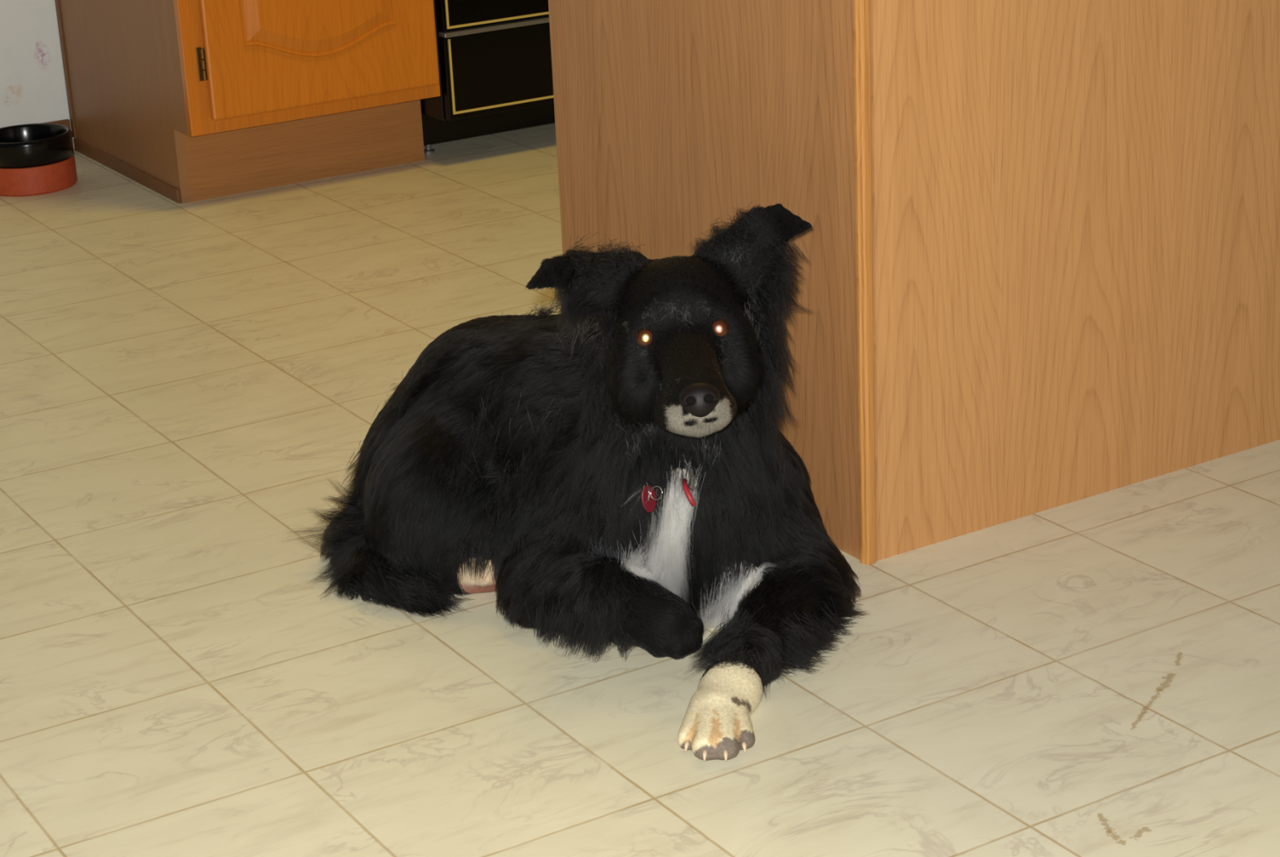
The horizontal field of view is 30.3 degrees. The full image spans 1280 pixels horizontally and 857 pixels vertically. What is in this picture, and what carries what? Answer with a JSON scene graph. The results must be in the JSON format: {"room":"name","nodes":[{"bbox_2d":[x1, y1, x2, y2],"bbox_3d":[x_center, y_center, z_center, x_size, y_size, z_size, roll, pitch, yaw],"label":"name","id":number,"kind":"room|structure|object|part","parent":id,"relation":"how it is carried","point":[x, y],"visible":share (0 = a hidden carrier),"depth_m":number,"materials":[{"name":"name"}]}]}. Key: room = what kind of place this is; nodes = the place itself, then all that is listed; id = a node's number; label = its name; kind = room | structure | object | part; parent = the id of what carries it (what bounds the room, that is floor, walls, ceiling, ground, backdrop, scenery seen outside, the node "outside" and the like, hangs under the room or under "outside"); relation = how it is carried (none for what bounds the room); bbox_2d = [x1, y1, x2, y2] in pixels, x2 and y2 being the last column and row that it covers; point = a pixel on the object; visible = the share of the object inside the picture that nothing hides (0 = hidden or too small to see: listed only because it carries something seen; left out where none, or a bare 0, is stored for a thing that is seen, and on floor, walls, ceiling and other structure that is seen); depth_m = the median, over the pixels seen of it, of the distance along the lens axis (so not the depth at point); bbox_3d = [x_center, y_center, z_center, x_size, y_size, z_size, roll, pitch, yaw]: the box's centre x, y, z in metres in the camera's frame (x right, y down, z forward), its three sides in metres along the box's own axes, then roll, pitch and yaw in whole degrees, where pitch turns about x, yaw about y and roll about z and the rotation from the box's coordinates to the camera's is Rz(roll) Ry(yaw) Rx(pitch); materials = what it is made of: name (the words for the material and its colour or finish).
{"room":"kitchen","nodes":[
{"label":"kitchen","id":0,"kind":"room"},
{"bbox_2d":[0,0,74,148],"bbox_3d":[-1.285,-1.703,4.148,4.800,2.500,0.090,-14,23,-29],"label":"wall","id":1,"kind":"structure","parent":0,"point":[33,88],"depth_m":4.51,"materials":[{"name":"white paint"}]},
{"bbox_2d":[43,119,71,128],"bbox_3d":[-2.172,-0.299,3.971,2.522,0.060,0.010,-14,23,-29],"label":"baseboard","id":2,"kind":"structure","parent":1,"relation":"attached to","point":[66,122],"depth_m":4.56,"materials":[{"name":"brown wood"}]},
{"bbox_2d":[0,122,1279,856],"bbox_3d":[0.090,0.153,2.555,4.800,0.030,5.100,-14,23,-29],"label":"floor","id":3,"kind":"structure","parent":0,"point":[181,384],"depth_m":2.37,"materials":[{"name":"tile"}]},
{"bbox_2d":[0,123,77,196],"bbox_3d":[-1.112,-0.489,4.303,0.164,0.098,0.164,-14,23,-29],"label":"bowl","id":4,"kind":"object","parent":3,"relation":"on","point":[36,158],"visible":1,"depth_m":4.24,"materials":[{"name":"plastic"}]},
{"bbox_2d":[54,0,439,203],"bbox_3d":[-0.740,-0.913,4.291,0.482,0.870,0.672,-14,23,-29],"label":"base cabinet","id":5,"kind":"object","parent":3,"relation":"on","point":[186,100],"visible":1,"depth_m":4.16,"materials":[{"name":"brown wood"}]},
{"bbox_3d":[-0.944,-0.870,4.199,0.016,0.870,0.626,-14,23,-29],"label":"panel","id":6,"kind":"part","parent":5,"relation":"part of","materials":[{"name":"brown wood"}]},
{"bbox_3d":[-0.582,-0.896,4.028,0.476,0.737,0.019,-14,23,-29],"label":"frame","id":7,"kind":"part","parent":5,"relation":"part of","materials":[{"name":"brown wood"}]},
{"bbox_3d":[-0.555,-0.821,4.030,0.288,0.378,0.007,-14,23,-29],"label":"raised panel","id":8,"kind":"part","parent":5,"relation":"part of","materials":[{"name":"brown wood"}]},
{"bbox_3d":[-0.557,-0.826,4.043,0.433,0.542,0.018,-14,23,-29],"label":"door","id":9,"kind":"part","parent":5,"relation":"part of","materials":[{"name":"brown wood"}]},
{"bbox_2d":[420,0,555,154],"bbox_3d":[-0.209,-1.060,4.585,0.756,0.900,0.656,-14,23,-29],"label":"range","id":10,"kind":"object","parent":3,"relation":"on","point":[495,59],"visible":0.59,"depth_m":4.29,"materials":[{"name":"black metal"}]},
{"bbox_3d":[-0.080,-1.033,4.369,0.756,0.815,0.096,-14,23,-29],"label":"panel","id":11,"kind":"part","parent":10,"relation":"part of","materials":[{"name":"black ceramic"}]},
{"bbox_3d":[-0.049,-1.020,4.321,0.748,0.490,0.019,-14,23,-29],"label":"oven door","id":12,"kind":"part","parent":10,"relation":"part of","materials":[{"name":"black glass"}]},
{"bbox_3d":[-0.034,-0.708,4.434,0.748,0.150,0.019,-14,23,-29],"label":"storage drawer","id":13,"kind":"part","parent":10,"relation":"part of","materials":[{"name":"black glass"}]},
{"bbox_3d":[-0.043,-1.010,4.316,0.732,0.466,0.003,-14,23,-29],"label":"brass trim","id":14,"kind":"part","parent":10,"relation":"part of","materials":[{"name":"brown metal"}]},
{"bbox_3d":[-0.029,-0.709,4.424,0.732,0.136,0.003,-14,23,-29],"label":"brass trim","id":15,"kind":"part","parent":10,"relation":"part of","materials":[{"name":"brown metal"}]},
{"bbox_2d":[279,201,868,760],"bbox_3d":[-0.036,-0.020,2.406,0.386,0.406,0.732,-18,25,-37],"label":"dog","id":16,"kind":"object","parent":3,"relation":"on","point":[615,465],"visible":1,"depth_m":2.36},
{"bbox_2d":[548,0,1279,564],"bbox_3d":[0.731,-0.512,3.004,1.592,0.860,0.630,-14,23,-29],"label":"kitchen island","id":17,"kind":"object","parent":3,"relation":"on","point":[1042,244],"visible":0.98,"depth_m":2.55,"materials":[{"name":"brown wood"}]},
{"bbox_3d":[0.065,-0.345,2.627,0.015,0.860,0.625,-14,23,-29],"label":"panel","id":18,"kind":"part","parent":17,"relation":"part of","materials":[{"name":"brown wood"}]},
{"bbox_3d":[0.224,-0.261,2.374,0.014,0.860,0.012,-14,23,-29],"label":"corner trim","id":19,"kind":"part","parent":17,"relation":"part of","materials":[{"name":"brown wood"}]},
{"bbox_3d":[0.899,-0.433,2.764,1.572,0.860,0.014,-14,23,-29],"label":"panel","id":20,"kind":"part","parent":17,"relation":"part of","materials":[{"name":"brown wood"}]}
]}

